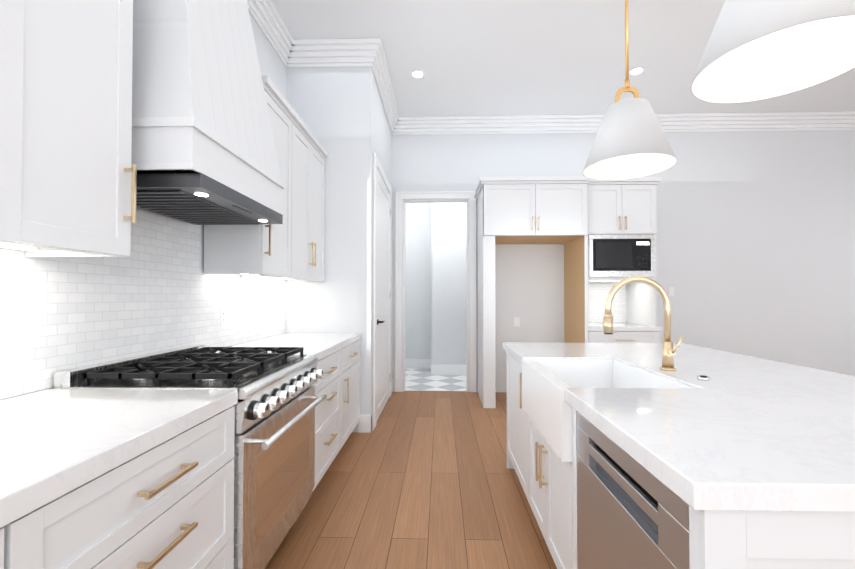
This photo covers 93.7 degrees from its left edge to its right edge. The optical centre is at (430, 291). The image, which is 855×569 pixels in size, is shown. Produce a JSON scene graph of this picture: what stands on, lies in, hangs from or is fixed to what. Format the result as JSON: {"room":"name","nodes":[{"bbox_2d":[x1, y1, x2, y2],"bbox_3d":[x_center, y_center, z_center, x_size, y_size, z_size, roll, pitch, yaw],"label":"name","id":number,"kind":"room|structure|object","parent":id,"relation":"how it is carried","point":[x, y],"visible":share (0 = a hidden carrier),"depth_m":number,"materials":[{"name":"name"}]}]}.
{"room":"kitchen","nodes":[
{"label":"kitchen","id":0,"kind":"room"},
{"bbox_2d":[0,12,286,399],"bbox_3d":[-1.496,-0.548,-0.061,0.100,3.600,7.810,0,-1,1],"label":"wall","id":1,"kind":"structure","parent":0,"point":[273,67],"depth_m":3.33,"materials":[{"name":"white paint"}]},
{"bbox_2d":[0,0,136,256],"bbox_3d":[-1.205,-0.724,1.192,0.398,1.205,0.425,0,-1,1],"label":"upper cabinet","id":2,"kind":"object","parent":1,"relation":"attached to","point":[68,178],"visible":1,"depth_m":1.17,"materials":[{"name":"white wood"}]},
{"bbox_2d":[0,208,285,398],"bbox_3d":[-1.397,-0.159,1.656,0.006,1.033,4.158,0,-1,1],"label":"backsplash","id":3,"kind":"structure","parent":1,"relation":"attached to","point":[157,290],"depth_m":1.83,"materials":[{"name":"tile"}]},
{"bbox_2d":[220,308,225,325],"bbox_3d":[-1.364,0.168,2.642,0.008,0.114,0.070,0,-1,1],"label":"electrical outlet","id":4,"kind":"object","parent":3,"relation":"attached to","point":[222,316],"visible":1,"depth_m":2.63,"materials":[{"name":"white plastic"}]},
{"bbox_2d":[131,0,284,224],"bbox_3d":[-1.119,-1.349,1.916,0.534,1.942,0.864,0,-1,1],"label":"range hood","id":5,"kind":"object","parent":1,"relation":"attached to","point":[203,150],"visible":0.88,"depth_m":1.63,"materials":[{"name":"white wood"}]},
{"bbox_2d":[204,75,294,277],"bbox_3d":[-1.167,-0.704,2.663,0.398,1.205,0.468,0,-1,1],"label":"upper cabinet","id":6,"kind":"object","parent":1,"relation":"attached to","point":[256,251],"visible":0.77,"depth_m":2.49,"materials":[{"name":"white wood"}]},
{"bbox_2d":[247,0,293,66],"bbox_3d":[-1.394,-2.249,-0.091,0.105,0.200,7.708,0,-1,1],"label":"crown molding","id":7,"kind":"structure","parent":1,"relation":"attached to","point":[268,20],"depth_m":3.33,"materials":[{"name":"white wood"}]},
{"bbox_2d":[278,111,327,281],"bbox_3d":[-1.150,-0.695,3.317,0.398,1.205,0.834,0,-1,1],"label":"upper cabinet","id":8,"kind":"object","parent":1,"relation":"attached to","point":[309,153],"visible":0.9,"depth_m":3.25,"materials":[{"name":"white wood"}]},
{"bbox_2d":[286,66,372,431],"bbox_3d":[-0.996,-0.496,3.782,0.900,3.600,0.100,0,-1,1],"label":"wall","id":9,"kind":"structure","parent":0,"point":[332,107],"depth_m":3.73,"materials":[{"name":"white paint"}]},
{"bbox_2d":[288,38,382,66],"bbox_3d":[-0.896,-2.197,3.699,0.905,0.200,0.105,0,-1,1],"label":"crown molding","id":10,"kind":"structure","parent":9,"relation":"attached to","point":[332,52],"depth_m":3.70,"materials":[{"name":"white wood"}]},
{"bbox_2d":[358,411,374,432],"bbox_3d":[-0.596,1.221,3.750,0.131,0.164,0.136,0,-1,1],"label":"baseboard","id":11,"kind":"structure","parent":9,"relation":"attached to","point":[364,423],"depth_m":3.68,"materials":[{"name":"white wood"}]},
{"bbox_2d":[373,72,391,379],"bbox_3d":[-0.576,-0.485,4.566,0.100,3.600,1.490,0,-1,1],"label":"wall","id":12,"kind":"structure","parent":0,"point":[382,141],"depth_m":4.38,"materials":[{"name":"white paint"}]},
{"bbox_2d":[373,153,391,426],"bbox_3d":[-0.517,-0.005,4.458,0.021,2.634,1.260,0,-1,1],"label":"door frame","id":13,"kind":"structure","parent":12,"relation":"attached to","point":[377,165],"depth_m":3.85,"materials":[{"name":"white wood"}]},
{"bbox_2d":[377,169,389,420],"bbox_3d":[-0.492,0.039,4.458,0.070,2.524,1.065,0,-1,1],"label":"pantry door","id":14,"kind":"structure","parent":12,"relation":"in","point":[383,294],"depth_m":4.43,"materials":[{"name":"white wood"}]},
{"bbox_2d":[372,49,398,134],"bbox_3d":[-0.474,-2.186,4.536,0.105,0.200,1.590,0,-1,1],"label":"crown molding","id":15,"kind":"structure","parent":12,"relation":"attached to","point":[381,74],"depth_m":4.31,"materials":[{"name":"white wood"}]},
{"bbox_2d":[265,391,556,568],"bbox_3d":[2.751,1.310,0.529,8.600,0.100,9.460,0,-1,1],"label":"floor","id":16,"kind":"structure","parent":0,"point":[421,480],"depth_m":2.46,"materials":[{"name":"brown wood"}]},
{"bbox_2d":[0,528,3,568],"bbox_3d":[-1.066,0.822,0.123,0.726,0.863,1.137,0,-1,1],"label":"base cabinet","id":17,"kind":"object","parent":16,"relation":"on","point":[1,548],"visible":1,"depth_m":0.68,"materials":[{"name":"white"}]},
{"bbox_2d":[0,389,237,527],"bbox_3d":[-1.074,0.369,0.512,0.706,0.050,1.903,0,-1,1],"label":"countertop","id":18,"kind":"structure","parent":17,"relation":"on","point":[55,444],"depth_m":1.02,"materials":[{"name":"stone"}]},
{"bbox_2d":[2,406,234,568],"bbox_3d":[-1.042,0.835,1.075,0.726,0.863,0.762,0,-1,1],"label":"base cabinet","id":19,"kind":"object","parent":16,"relation":"on","point":[168,504],"visible":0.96,"depth_m":1.02,"materials":[{"name":"white wood"}]},
{"bbox_2d":[54,345,326,568],"bbox_3d":[-0.983,0.790,1.883,0.784,0.974,0.848,0,-1,1],"label":"range","id":20,"kind":"object","parent":16,"relation":"on","point":[274,451],"visible":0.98,"depth_m":1.67,"materials":[{"name":"silver metal"}]},
{"bbox_2d":[313,349,340,490],"bbox_3d":[-1.000,0.856,2.657,0.726,0.863,0.692,0,-1,1],"label":"base cabinet","id":21,"kind":"object","parent":16,"relation":"on","point":[327,428],"visible":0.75,"depth_m":2.66,"materials":[{"name":"white wood"}]},
{"bbox_2d":[341,339,359,447],"bbox_3d":[-0.982,0.866,3.357,0.726,0.863,0.703,0,-1,1],"label":"base cabinet","id":22,"kind":"object","parent":16,"relation":"on","point":[350,386],"visible":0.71,"depth_m":3.31,"materials":[{"name":"white wood"}]},
{"bbox_2d":[215,333,360,360],"bbox_3d":[-1.009,0.404,3.017,0.706,0.050,1.400,0,-1,1],"label":"countertop","id":23,"kind":"structure","parent":22,"relation":"on","point":[320,346],"depth_m":3.01,"materials":[{"name":"stone"}]},
{"bbox_2d":[474,176,588,407],"bbox_3d":[1.172,0.020,4.849,1.210,2.594,0.816,0,-1,1],"label":"surround","id":24,"kind":"object","parent":16,"relation":"on","point":[532,209],"visible":0.96,"depth_m":4.51,"materials":[{"name":"white wood"}]},
{"bbox_2d":[506,352,572,503],"bbox_3d":[0.853,0.854,2.537,0.600,0.864,0.753,0,-1,1],"label":"base cabinet","id":25,"kind":"object","parent":16,"relation":"on","point":[518,421],"depth_m":2.57,"materials":[{"name":"white wood"}]},
{"bbox_2d":[588,331,658,342],"bbox_3d":[2.185,0.886,4.841,0.795,0.863,0.756,0,-1,1],"label":"base cabinet","id":26,"kind":"object","parent":16,"relation":"on","point":[627,337],"visible":0.25,"depth_m":4.51,"materials":[{"name":"white wood"}]},
{"bbox_2d":[588,323,661,330],"bbox_3d":[2.194,0.428,4.857,0.818,0.050,0.721,0,-1,1],"label":"countertop","id":27,"kind":"structure","parent":26,"relation":"on","point":[617,327],"depth_m":4.50,"materials":[{"name":"stone"}]},
{"bbox_2d":[530,408,745,568],"bbox_3d":[0.834,0.958,1.824,0.600,0.638,0.791,0,-1,1],"label":"base cabinet","id":28,"kind":"object","parent":16,"relation":"on","point":[547,476],"depth_m":1.50,"materials":[{"name":"white wood"}]},
{"bbox_2d":[577,412,689,568],"bbox_3d":[0.811,0.785,1.100,0.588,0.760,0.657,0,-1,1],"label":"dishwasher","id":29,"kind":"object","parent":28,"relation":"in","point":[632,513],"visible":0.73,"depth_m":1.09,"materials":[{"name":"silver metal"}]},
{"bbox_2d":[746,511,854,568],"bbox_3d":[1.309,0.845,1.822,0.350,0.864,2.158,0,-1,1],"label":"island end panel","id":30,"kind":"object","parent":16,"relation":"on","point":[774,539],"depth_m":0.73,"materials":[{"name":"white wood"}]},
{"bbox_2d":[503,342,854,512],"bbox_3d":[1.155,0.387,1.823,1.297,0.050,2.231,0,-1,1],"label":"countertop","id":31,"kind":"structure","parent":30,"relation":"on","point":[738,432],"depth_m":1.07,"materials":[{"name":"stone"}]},
{"bbox_2d":[522,359,692,461],"bbox_3d":[0.757,0.505,1.853,0.515,0.265,0.742,0,-1,1],"label":"sink","id":32,"kind":"object","parent":31,"relation":"in","point":[546,407],"visible":0.25,"depth_m":1.91,"materials":[{"name":"white ceramic"}]},
{"bbox_2d":[603,276,709,380],"bbox_3d":[0.967,0.144,1.746,0.334,0.434,0.274,0,-1,1],"label":"faucet","id":33,"kind":"object","parent":31,"relation":"on","point":[668,352],"visible":1,"depth_m":1.84,"materials":[{"name":"gold metal"}]},
{"bbox_2d":[405,203,431,358],"bbox_3d":[-0.670,-0.451,7.104,1.420,3.600,0.100,0,-1,1],"label":"wall","id":34,"kind":"structure","parent":0,"point":[418,280],"depth_m":7.04,"materials":[{"name":"white paint"}]},
{"bbox_2d":[405,359,430,367],"bbox_3d":[-0.375,1.265,7.015,0.793,0.164,0.015,0,-1,1],"label":"baseboard","id":35,"kind":"structure","parent":34,"relation":"attached to","point":[417,363],"depth_m":7.00,"materials":[{"name":"white wood"}]},
{"bbox_2d":[405,368,465,390],"bbox_3d":[2.898,1.387,6.196,8.600,0.100,1.880,0,-1,1],"label":"floor","id":36,"kind":"structure","parent":0,"point":[420,379],"depth_m":5.92,"materials":[{"name":"white tile"}]},
{"bbox_2d":[432,203,465,364],"bbox_3d":[1.172,-0.456,6.756,2.280,3.600,0.700,0,-1,1],"label":"wall","id":37,"kind":"structure","parent":0,"point":[448,283],"depth_m":6.42,"materials":[{"name":"white paint"}]},
{"bbox_2d":[432,365,465,374],"bbox_3d":[0.372,1.257,6.395,0.699,0.164,0.015,0,-1,1],"label":"baseboard","id":38,"kind":"structure","parent":37,"relation":"attached to","point":[448,369],"depth_m":6.39,"materials":[{"name":"white wood"}]},
{"bbox_2d":[271,0,854,116],"bbox_3d":[2.775,-2.377,1.518,8.600,0.100,11.340,0,-1,1],"label":"ceiling","id":39,"kind":"structure","parent":0,"point":[508,57],"depth_m":3.85,"materials":[{"name":"white paint"}]},
{"bbox_2d":[411,70,424,77],"bbox_3d":[-0.131,-2.286,4.224,0.150,0.008,0.150,0,-1,1],"label":"recessed light","id":40,"kind":"object","parent":39,"relation":"in","point":[417,74],"visible":1,"depth_m":4.22,"materials":[{"name":"white"}]},
{"bbox_2d":[583,0,676,179],"bbox_3d":[1.167,-1.521,2.379,0.500,1.588,0.500,0,-1,1],"label":"pendant light","id":41,"kind":"object","parent":39,"relation":"hanging from","point":[631,141],"visible":1,"depth_m":2.28,"materials":[{"name":"white metal"}]},
{"bbox_2d":[629,67,644,74],"bbox_3d":[2.144,-2.286,4.165,0.150,0.008,0.150,0,-1,1],"label":"recessed light","id":42,"kind":"object","parent":39,"relation":"in","point":[636,70],"visible":0.94,"depth_m":4.15,"materials":[{"name":"white"}]},
{"bbox_2d":[690,0,854,103],"bbox_3d":[1.161,-1.535,1.339,0.500,1.588,0.500,0,-1,1],"label":"pendant light","id":43,"kind":"object","parent":39,"relation":"hanging from","point":[756,50],"visible":1,"depth_m":1.40,"materials":[{"name":"white metal"}]},
{"bbox_2d":[392,130,854,391],"bbox_3d":[3.234,-0.476,5.272,7.680,3.600,0.120,0,-1,1],"label":"wall","id":44,"kind":"structure","parent":0,"point":[755,245],"depth_m":5.20,"materials":[{"name":"white paint"}]},
{"bbox_2d":[395,191,476,392],"bbox_3d":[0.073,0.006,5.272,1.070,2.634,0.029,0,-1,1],"label":"door frame","id":45,"kind":"structure","parent":44,"relation":"attached to","point":[400,196],"depth_m":5.27,"materials":[{"name":"white wood"}]},
{"bbox_2d":[589,283,625,321],"bbox_3d":[2.185,0.148,5.226,0.733,0.517,0.006,0,-1,1],"label":"backsplash","id":46,"kind":"structure","parent":44,"relation":"attached to","point":[598,293],"depth_m":5.22,"materials":[{"name":"tile"}]},
{"bbox_2d":[587,177,660,325],"bbox_3d":[2.193,-0.437,4.859,0.820,1.679,0.756,0,-1,1],"label":"upper cabinet","id":47,"kind":"object","parent":44,"relation":"attached to","point":[622,232],"visible":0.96,"depth_m":4.53,"materials":[{"name":"white wood"}]},
{"bbox_2d":[589,234,654,276],"bbox_3d":[2.172,-0.398,4.726,0.727,0.482,0.401,0,-1,1],"label":"microwave","id":48,"kind":"object","parent":47,"relation":"in","point":[610,255],"depth_m":4.53,"materials":[{"name":"black metal"}]},
{"bbox_2d":[393,111,854,134],"bbox_3d":[3.281,-2.177,5.181,7.578,0.200,0.105,0,-1,1],"label":"crown molding","id":49,"kind":"structure","parent":44,"relation":"attached to","point":[681,122],"depth_m":5.19,"materials":[{"name":"white wood"}]},
{"bbox_2d":[669,287,673,295],"bbox_3d":[3.132,0.003,5.201,0.070,0.114,0.012,0,-1,1],"label":"light switch","id":50,"kind":"object","parent":44,"relation":"attached to","point":[671,291],"visible":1,"depth_m":5.20,"materials":[{"name":"white plastic"}]}
]}

